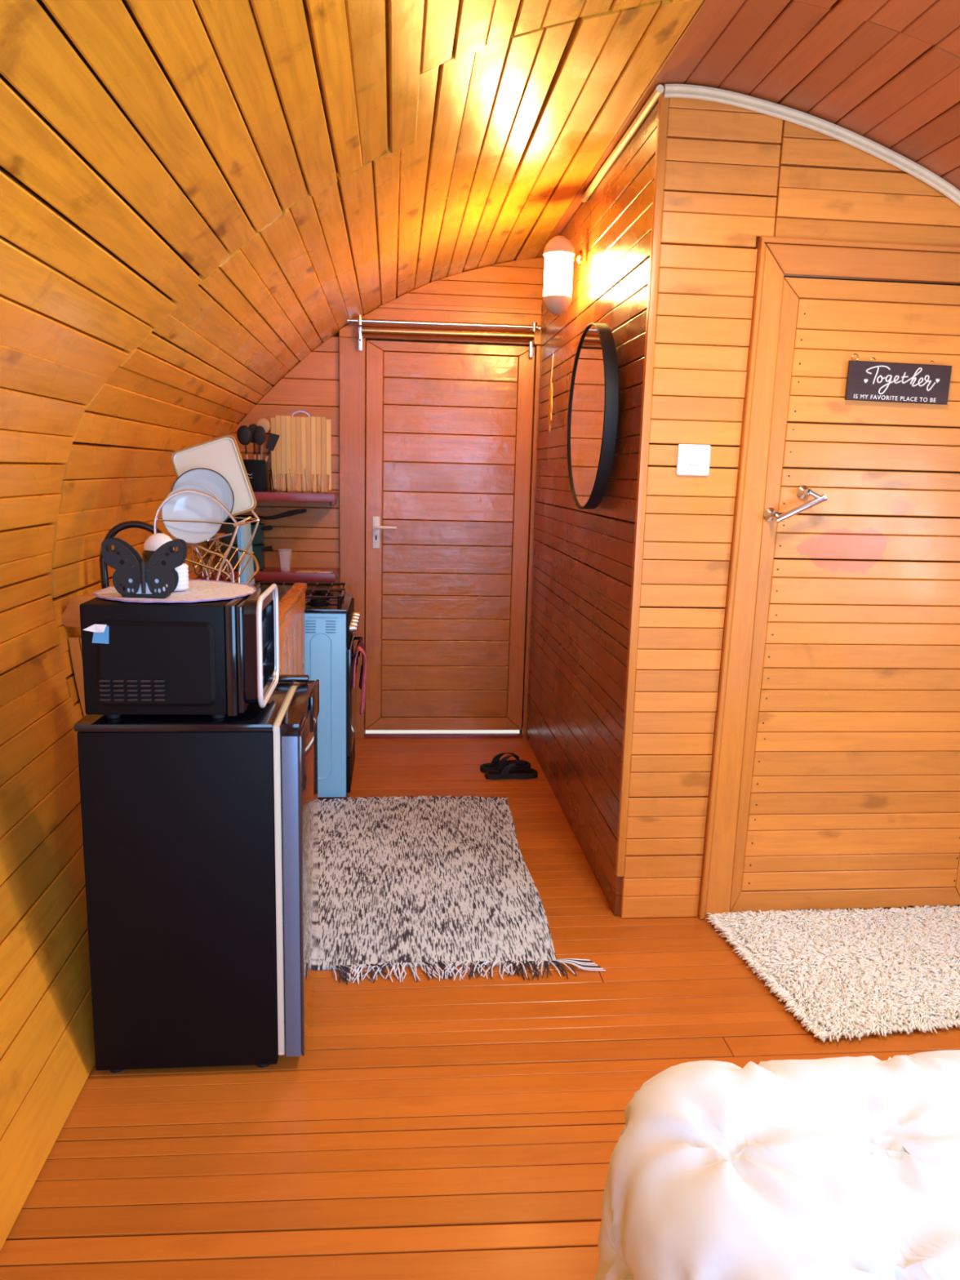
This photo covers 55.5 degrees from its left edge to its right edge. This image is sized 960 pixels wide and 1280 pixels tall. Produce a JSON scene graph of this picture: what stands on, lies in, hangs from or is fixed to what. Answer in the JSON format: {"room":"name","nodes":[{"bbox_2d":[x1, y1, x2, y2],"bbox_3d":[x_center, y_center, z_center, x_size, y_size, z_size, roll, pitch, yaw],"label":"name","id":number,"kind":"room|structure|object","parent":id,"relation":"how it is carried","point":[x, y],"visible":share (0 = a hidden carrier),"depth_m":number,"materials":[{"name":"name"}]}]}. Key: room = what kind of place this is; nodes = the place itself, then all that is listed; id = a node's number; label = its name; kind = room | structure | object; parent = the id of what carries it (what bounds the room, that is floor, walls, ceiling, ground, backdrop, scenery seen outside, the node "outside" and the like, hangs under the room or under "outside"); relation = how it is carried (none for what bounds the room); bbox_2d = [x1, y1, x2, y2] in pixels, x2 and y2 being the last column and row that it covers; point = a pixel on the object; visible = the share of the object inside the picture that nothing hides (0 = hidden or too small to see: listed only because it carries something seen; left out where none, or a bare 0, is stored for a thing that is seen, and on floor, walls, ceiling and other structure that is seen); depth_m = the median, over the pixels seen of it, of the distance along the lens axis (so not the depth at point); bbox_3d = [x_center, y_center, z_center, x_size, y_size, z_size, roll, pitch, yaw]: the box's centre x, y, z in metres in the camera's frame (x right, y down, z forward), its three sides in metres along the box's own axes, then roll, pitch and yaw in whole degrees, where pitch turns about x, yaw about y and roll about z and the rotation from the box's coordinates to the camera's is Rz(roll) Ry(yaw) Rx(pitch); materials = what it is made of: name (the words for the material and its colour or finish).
{"room":"wooden cabin interior","nodes":[
{"label":"wooden cabin interior","id":0,"kind":"room"},
{"bbox_2d":[0,410,218,1250],"bbox_3d":[-1.061,0.308,1.882,0.303,1.636,6.250,0,10,-6],"label":"wall","id":1,"kind":"structure","parent":0,"point":[60,495],"depth_m":2.35,"materials":[{"name":"brown wood"}]},
{"bbox_2d":[208,257,544,728],"bbox_3d":[-0.531,-0.738,4.883,1.852,2.600,0.073,0,10,-6],"label":"wall","id":2,"kind":"structure","parent":0,"point":[511,292],"depth_m":4.74,"materials":[{"name":"brown wood"}]},
{"bbox_2d":[202,567,337,582],"bbox_3d":[-1.075,-0.335,4.734,0.658,0.062,0.261,0,10,-6],"label":"wall shelf","id":3,"kind":"object","parent":2,"relation":"attached to","point":[267,574],"visible":0.71,"depth_m":4.62,"materials":[{"name":"brown wood"}]},
{"bbox_2d":[221,543,272,571],"bbox_3d":[-1.200,-0.429,4.710,0.270,0.128,0.226,0,10,-6],"label":"cooking pot","id":4,"kind":"object","parent":3,"relation":"on","point":[259,551],"visible":0.43,"depth_m":4.64,"materials":[{"name":"teal metal"}]},
{"bbox_2d":[220,523,272,545],"bbox_3d":[-1.197,-0.544,4.689,0.270,0.105,0.226,0,10,-6],"label":"cooking pot","id":5,"kind":"object","parent":4,"relation":"on","point":[259,538],"visible":0.39,"depth_m":4.62,"materials":[{"name":"teal metal"}]},
{"bbox_2d":[225,508,306,524],"bbox_3d":[-1.109,-0.638,4.679,0.445,0.087,0.230,0,10,-6],"label":"frying pan","id":6,"kind":"object","parent":5,"relation":"on","point":[291,513],"visible":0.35,"depth_m":4.62,"materials":[{"name":"black"}]},
{"bbox_2d":[276,548,293,571],"bbox_3d":[-0.997,-0.407,4.662,0.082,0.112,0.082,0,10,-6],"label":"plastic cup","id":7,"kind":"object","parent":3,"relation":"on","point":[284,554],"visible":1,"depth_m":4.64,"materials":[{"name":"white"}]},
{"bbox_2d":[295,569,320,573],"bbox_3d":[-0.879,-0.351,4.668,0.106,0.004,0.075,3,10,7],"label":"envelope","id":8,"kind":"object","parent":3,"relation":"on","point":[303,571],"visible":1,"depth_m":4.66,"materials":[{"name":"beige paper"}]},
{"bbox_2d":[316,571,333,573],"bbox_3d":[-0.793,-0.346,4.659,0.070,0.003,0.060,3,10,6],"label":"paper slip","id":9,"kind":"object","parent":3,"relation":"on","point":[319,571],"visible":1,"depth_m":4.65,"materials":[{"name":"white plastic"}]},
{"bbox_2d":[253,491,337,506],"bbox_3d":[-1.060,-0.728,4.662,0.647,0.062,0.261,0,10,-6],"label":"wall shelf","id":10,"kind":"object","parent":2,"relation":"attached to","point":[331,497],"visible":0.69,"depth_m":4.55,"materials":[{"name":"brown wood"}]},
{"bbox_2d":[242,459,268,492],"bbox_3d":[-1.134,-0.828,4.590,0.120,0.158,0.102,0,10,-6],"label":"utensil holder","id":11,"kind":"object","parent":10,"relation":"on","point":[256,469],"visible":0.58,"depth_m":4.54,"materials":[{"name":"black"}]},
{"bbox_2d":[236,425,252,459],"bbox_3d":[-1.172,-0.964,4.539,0.074,0.204,0.028,0,10,-6],"label":"spoon","id":12,"kind":"object","parent":11,"relation":"in","point":[244,435],"visible":1,"depth_m":4.52,"materials":[{"name":"brown plastic"}]},
{"bbox_2d":[248,423,257,459],"bbox_3d":[-1.136,-0.977,4.584,0.068,0.213,0.020,0,10,-6],"label":"spoon","id":13,"kind":"object","parent":11,"relation":"in","point":[252,427],"visible":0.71,"depth_m":4.57,"materials":[{"name":"brown plastic"}]},
{"bbox_2d":[253,426,266,459],"bbox_3d":[-1.096,-0.963,4.545,0.060,0.203,0.020,0,10,-6],"label":"spoon","id":14,"kind":"object","parent":11,"relation":"in","point":[260,435],"visible":1,"depth_m":4.53,"materials":[{"name":"brown plastic"}]},
{"bbox_2d":[256,417,270,459],"bbox_3d":[-1.088,-0.991,4.589,0.068,0.244,0.020,0,10,-6],"label":"wooden spoon","id":15,"kind":"object","parent":11,"relation":"in","point":[263,422],"visible":0.65,"depth_m":4.57,"materials":[{"name":"brown wood"}]},
{"bbox_2d":[264,432,279,461],"bbox_3d":[-1.044,-0.946,4.555,0.091,0.172,0.012,2,10,3],"label":"turner","id":16,"kind":"object","parent":11,"relation":"in","point":[273,439],"visible":1,"depth_m":4.55,"materials":[{"name":"brown plastic"}]},
{"bbox_2d":[269,473,282,492],"bbox_3d":[-1.030,-0.794,4.602,0.066,0.092,0.066,0,10,-6],"label":"tumbler","id":17,"kind":"object","parent":10,"relation":"on","point":[275,479],"visible":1,"depth_m":4.58,"materials":[{"name":"clear glass"}]},
{"bbox_2d":[284,473,297,492],"bbox_3d":[-0.952,-0.793,4.609,0.066,0.092,0.066,0,10,-6],"label":"tumbler","id":18,"kind":"object","parent":10,"relation":"on","point":[291,480],"visible":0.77,"depth_m":4.59,"materials":[{"name":"clear glass"}]},
{"bbox_2d":[270,410,331,492],"bbox_3d":[-0.923,-0.974,4.713,0.305,0.411,0.016,0,10,-6],"label":"cutting board","id":19,"kind":"object","parent":10,"relation":"on","point":[303,442],"visible":0.86,"depth_m":4.70,"materials":[{"name":"brown wood"}]},
{"bbox_2d":[300,474,313,493],"bbox_3d":[-0.875,-0.792,4.617,0.066,0.092,0.066,0,10,-6],"label":"tumbler","id":20,"kind":"object","parent":10,"relation":"on","point":[307,480],"visible":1,"depth_m":4.59,"materials":[{"name":"clear glass"}]},
{"bbox_2d":[315,474,328,493],"bbox_3d":[-0.797,-0.792,4.625,0.066,0.092,0.066,0,10,-6],"label":"tumbler","id":21,"kind":"object","parent":10,"relation":"on","point":[322,480],"visible":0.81,"depth_m":4.60,"materials":[{"name":"clear glass"}]},
{"bbox_2d":[338,323,541,738],"bbox_3d":[-0.204,-0.538,4.965,1.103,2.235,0.115,0,10,-6],"label":"trim","id":22,"kind":"structure","parent":2,"relation":"attached to","point":[353,361],"depth_m":4.83,"materials":[{"name":"brown wood"}]},
{"bbox_2d":[346,315,541,356],"bbox_3d":[-0.182,-1.558,4.664,0.987,0.170,0.073,0,10,-6],"label":"rail","id":23,"kind":"object","parent":2,"relation":"attached to","point":[383,331],"visible":0.98,"depth_m":4.65,"materials":[{"name":"silver metal"}]},
{"bbox_2d":[364,340,534,729],"bbox_3d":[-0.176,-0.519,4.940,0.882,2.088,0.116,0,10,-6],"label":"door","id":24,"kind":"structure","parent":2,"relation":"in","point":[449,426],"depth_m":4.94,"materials":[{"name":"brown wood"}]},
{"bbox_2d":[0,0,959,437],"bbox_3d":[0.637,-0.941,1.811,3.451,1.091,6.250,0,10,-6],"label":"ceiling","id":25,"kind":"structure","parent":0,"point":[197,196],"depth_m":2.22,"materials":[{"name":"brown wood"}]},
{"bbox_2d":[0,737,959,1279],"bbox_3d":[0.586,1.144,2.163,3.500,0.060,6.221,0,10,-6],"label":"floor","id":26,"kind":"structure","parent":0,"point":[425,1129],"depth_m":2.13,"materials":[{"name":"brown wood"}]},
{"bbox_2d":[68,592,305,715],"bbox_3d":[-0.999,0.360,3.393,0.588,0.955,1.151,0,10,-6],"label":"base cabinet","id":27,"kind":"object","parent":26,"relation":"on","point":[291,632],"visible":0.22,"depth_m":3.33,"materials":[{"name":"brown wood"}]},
{"bbox_2d":[61,582,306,627],"bbox_3d":[-0.991,-0.172,3.289,0.619,0.126,1.164,0,10,-6],"label":"countertop","id":28,"kind":"structure","parent":27,"relation":"on","point":[291,595],"depth_m":3.09,"materials":[{"name":"brown wood"}]},
{"bbox_2d":[99,520,162,589],"bbox_3d":[-1.079,-0.216,2.871,0.237,0.318,0.051,0,10,-6],"label":"tap","id":29,"kind":"object","parent":28,"relation":"on","point":[117,528],"visible":0.33,"depth_m":2.84,"materials":[{"name":"black metal"}]},
{"bbox_2d":[151,489,259,583],"bbox_3d":[-0.873,-0.286,2.972,0.299,0.408,0.325,0,10,-6],"label":"dish rack","id":30,"kind":"object","parent":28,"relation":"on","point":[157,518],"visible":0.55,"depth_m":2.87,"materials":[{"name":"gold metal"}]},
{"bbox_2d":[161,484,222,543],"bbox_3d":[-0.894,-0.393,2.839,0.183,0.181,0.042,-1,11,-13],"label":"dinner plate","id":31,"kind":"object","parent":30,"relation":"in","point":[184,506],"visible":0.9,"depth_m":2.84,"materials":[{"name":"grey ceramic"}]},
{"bbox_2d":[185,543,204,577],"bbox_3d":[-0.928,-0.275,2.956,0.066,0.142,0.066,0,10,-6],"label":"wine glass","id":32,"kind":"object","parent":30,"relation":"in","point":[197,557],"visible":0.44,"depth_m":2.94,"materials":[{"name":"white"}]},
{"bbox_2d":[170,467,234,524],"bbox_3d":[-0.884,-0.449,2.906,0.197,0.196,0.036,-1,11,-13],"label":"dinner plate","id":33,"kind":"object","parent":30,"relation":"in","point":[210,479],"visible":0.4,"depth_m":2.91,"materials":[{"name":"grey ceramic"}]},
{"bbox_2d":[170,435,256,518],"bbox_3d":[-0.870,-0.519,2.979,0.278,0.299,0.054,0,10,-6],"label":"serving tray","id":34,"kind":"object","parent":30,"relation":"in","point":[221,455],"visible":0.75,"depth_m":2.97,"materials":[{"name":"white plastic"}]},
{"bbox_2d":[207,533,228,577],"bbox_3d":[-0.852,-0.275,2.963,0.066,0.142,0.066,0,10,-6],"label":"wine glass","id":35,"kind":"object","parent":30,"relation":"in","point":[215,558],"visible":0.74,"depth_m":2.95,"materials":[{"name":"white"}]},
{"bbox_2d":[236,523,254,585],"bbox_3d":[-0.846,-0.277,3.301,0.034,0.290,0.200,0,10,-6],"label":"board","id":36,"kind":"object","parent":28,"relation":"on","point":[243,534],"visible":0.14,"depth_m":3.24,"materials":[{"name":"blue plastic"}]},
{"bbox_2d":[260,586,284,595],"bbox_3d":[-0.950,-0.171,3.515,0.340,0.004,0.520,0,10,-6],"label":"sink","id":37,"kind":"object","parent":28,"relation":"in","point":[280,589],"visible":0.16,"depth_m":3.71,"materials":[{"name":"silver"}]},
{"bbox_2d":[74,674,319,1073],"bbox_3d":[-0.690,0.581,2.368,0.510,0.908,0.451,0,10,-6],"label":"refrigerator","id":38,"kind":"object","parent":26,"relation":"on","point":[200,833],"visible":0.92,"depth_m":2.15,"materials":[{"name":"black metal"}]},
{"bbox_2d":[79,583,279,718],"bbox_3d":[-0.709,0.013,2.231,0.394,0.286,0.419,0,10,-6],"label":"microwave","id":39,"kind":"object","parent":38,"relation":"on","point":[216,659],"visible":0.98,"depth_m":2.04,"materials":[{"name":"black metal"}]},
{"bbox_2d":[92,579,256,602],"bbox_3d":[-0.739,-0.118,2.225,0.377,0.012,0.402,0,10,-6],"label":"doily","id":40,"kind":"object","parent":39,"relation":"on","point":[199,590],"visible":0.7,"depth_m":2.17,"materials":[{"name":"fabric"}]},
{"bbox_2d":[101,537,187,597],"bbox_3d":[-0.765,-0.165,2.084,0.180,0.131,0.053,0,10,-6],"label":"napkin holder","id":41,"kind":"object","parent":40,"relation":"on","point":[164,563],"visible":0.98,"depth_m":2.07,"materials":[{"name":"black metal"}]},
{"bbox_2d":[127,566,167,594],"bbox_3d":[-0.766,-0.139,2.095,0.085,0.063,0.029,0,10,-6],"label":"napkin stack","id":42,"kind":"object","parent":41,"relation":"in","point":[148,592],"visible":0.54,"depth_m":2.08,"materials":[{"name":"white paper"}]},
{"bbox_2d":[142,533,177,563],"bbox_3d":[-0.799,-0.202,2.277,0.086,0.129,0.086,0,10,-6],"label":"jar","id":43,"kind":"object","parent":40,"relation":"on","point":[154,541],"visible":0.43,"depth_m":2.24,"materials":[{"name":"white ceramic"}]},
{"bbox_2d":[167,563,189,591],"bbox_3d":[-0.735,-0.152,2.200,0.063,0.063,0.063,0,10,-6],"label":"ribbed pot","id":44,"kind":"object","parent":40,"relation":"on","point":[183,584],"visible":0.42,"depth_m":2.18,"materials":[{"name":"white ceramic"}]},
{"bbox_2d":[257,581,363,798],"bbox_3d":[-0.839,0.218,4.279,0.560,0.923,0.550,0,10,-6],"label":"stove","id":45,"kind":"object","parent":26,"relation":"on","point":[331,620],"visible":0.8,"depth_m":4.04,"materials":[{"name":"blue metal"}]},
{"bbox_2d":[304,591,352,613],"bbox_3d":[-0.854,-0.176,4.205,0.508,0.019,0.549,0,10,-6],"label":"cooktop","id":46,"kind":"object","parent":45,"relation":"in","point":[345,604],"depth_m":4.06,"materials":[{"name":"black metal"}]},
{"bbox_2d":[351,645,366,715],"bbox_3d":[-0.547,0.190,4.126,0.068,0.318,0.094,0,10,-6],"label":"kitchen towel","id":47,"kind":"object","parent":45,"relation":"hanging from","point":[358,648],"visible":0.98,"depth_m":4.09,"materials":[{"name":"red fabric"}]},
{"bbox_2d":[354,639,365,688],"bbox_3d":[-0.560,0.117,4.239,0.059,0.201,0.242,0,10,-6],"label":"kitchen towel","id":48,"kind":"object","parent":45,"relation":"hanging from","point":[360,642],"visible":0.38,"depth_m":4.18,"materials":[{"name":"red fabric"}]},
{"bbox_2d":[317,795,605,984],"bbox_3d":[-0.195,0.851,3.424,1.015,0.018,1.581,0,10,-6],"label":"woven rug","id":49,"kind":"object","parent":26,"relation":"on","point":[418,882],"visible":0.95,"depth_m":3.22,"materials":[{"name":"fabric"}]},
{"bbox_2d":[480,752,530,773],"bbox_3d":[0.131,0.615,4.595,0.262,0.077,0.091,-3,11,-21],"label":"sandal","id":50,"kind":"object","parent":26,"relation":"on","point":[495,762],"visible":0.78,"depth_m":4.58,"materials":[{"name":"black rubber"}]},
{"bbox_2d":[484,760,537,779],"bbox_3d":[0.156,0.636,4.483,0.262,0.077,0.091,-1,11,-14],"label":"sandal","id":51,"kind":"object","parent":26,"relation":"on","point":[504,771],"visible":1,"depth_m":4.46,"materials":[{"name":"black rubber"}]},
{"bbox_2d":[705,905,959,1042],"bbox_3d":[1.298,0.995,2.818,1.006,0.030,0.756,0,10,-6],"label":"shaggy rug","id":52,"kind":"object","parent":26,"relation":"on","point":[846,973],"visible":1,"depth_m":2.79,"materials":[{"name":"white carpet"}]},
{"bbox_3d":[1.115,1.184,0.579,1.664,0.460,2.013,0,10,-6],"label":"bed","id":53,"kind":"object","parent":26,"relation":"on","visible":0},
{"bbox_2d":[594,1049,959,1279],"bbox_3d":[1.130,1.006,0.584,1.786,0.396,2.082,0,10,-6],"label":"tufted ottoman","id":54,"kind":"object","parent":53,"relation":"on","point":[846,1167],"visible":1,"depth_m":1.21,"materials":[{"name":"white fabric"}]},
{"bbox_2d":[526,92,668,915],"bbox_3d":[0.408,-0.517,3.913,0.046,2.564,2.186,0,10,-6],"label":"wall","id":55,"kind":"structure","parent":0,"point":[587,567],"depth_m":3.35,"materials":[{"name":"brown wood"}]},
{"bbox_2d":[547,353,553,432],"bbox_3d":[0.332,-1.154,4.271,0.010,0.355,0.084,0,10,-6],"label":"leaf ornament","id":56,"kind":"object","parent":55,"relation":"attached to","point":[550,399],"visible":1,"depth_m":4.26,"materials":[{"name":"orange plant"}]},
{"bbox_2d":[542,235,582,315],"bbox_3d":[0.326,-1.454,3.642,0.152,0.298,0.126,0,10,-6],"label":"wall lamp","id":57,"kind":"object","parent":55,"relation":"attached to","point":[558,253],"visible":1,"depth_m":3.60,"materials":[{"name":"white glass"}]},
{"bbox_2d":[567,323,618,509],"bbox_3d":[0.403,-0.808,3.325,0.048,0.656,0.656,0,10,-6],"label":"wall mirror","id":58,"kind":"object","parent":55,"relation":"attached to","point":[593,397],"visible":1,"depth_m":3.21,"materials":[{"name":"black mirror"}]},
{"bbox_2d":[620,97,959,918],"bbox_3d":[1.402,-0.322,2.953,1.792,2.580,0.042,0,10,-6],"label":"wall partition","id":59,"kind":"structure","parent":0,"point":[735,176],"depth_m":2.78,"materials":[{"name":"brown wood"}]},
{"bbox_2d":[675,444,711,475],"bbox_3d":[0.659,-0.555,2.812,0.102,0.094,0.014,0,10,-6],"label":"light switch","id":60,"kind":"object","parent":59,"relation":"attached to","point":[694,460],"visible":1,"depth_m":2.81,"materials":[{"name":"white plastic"}]},
{"bbox_2d":[581,84,959,206],"bbox_3d":[1.128,-1.371,3.232,1.376,0.626,1.063,0,10,-6],"label":"trim","id":61,"kind":"structure","parent":59,"relation":"attached to","point":[670,91],"depth_m":2.67,"materials":[{"name":"white plastic"}]},
{"bbox_2d":[697,235,959,919],"bbox_3d":[1.296,-0.123,2.961,1.054,2.180,0.042,0,10,-6],"label":"trim","id":62,"kind":"structure","parent":59,"relation":"attached to","point":[777,257],"depth_m":2.83,"materials":[{"name":"brown wood"}]},
{"bbox_2d":[728,277,959,913],"bbox_3d":[1.307,-0.072,2.956,0.856,2.062,0.106,0,10,-6],"label":"door","id":63,"kind":"structure","parent":59,"relation":"in","point":[849,797],"depth_m":2.97,"materials":[{"name":"wood"}]},
{"bbox_2d":[844,353,951,404],"bbox_3d":[1.294,-0.805,2.817,0.331,0.141,0.013,0,10,-6],"label":"wall sign","id":64,"kind":"object","parent":63,"relation":"attached to","point":[875,381],"visible":1,"depth_m":2.81,"materials":[{"name":"black paint"}]},
{"label":"outside","id":65,"kind":"structure","parent":0,"visible":0},
{"bbox_2d":[365,729,519,733],"bbox_3d":[-0.135,1.435,1.276,18.000,0.150,26.000,0,10,-6],"label":"ground","id":66,"kind":"structure","parent":65,"point":[367,731],"depth_m":5.60,"materials":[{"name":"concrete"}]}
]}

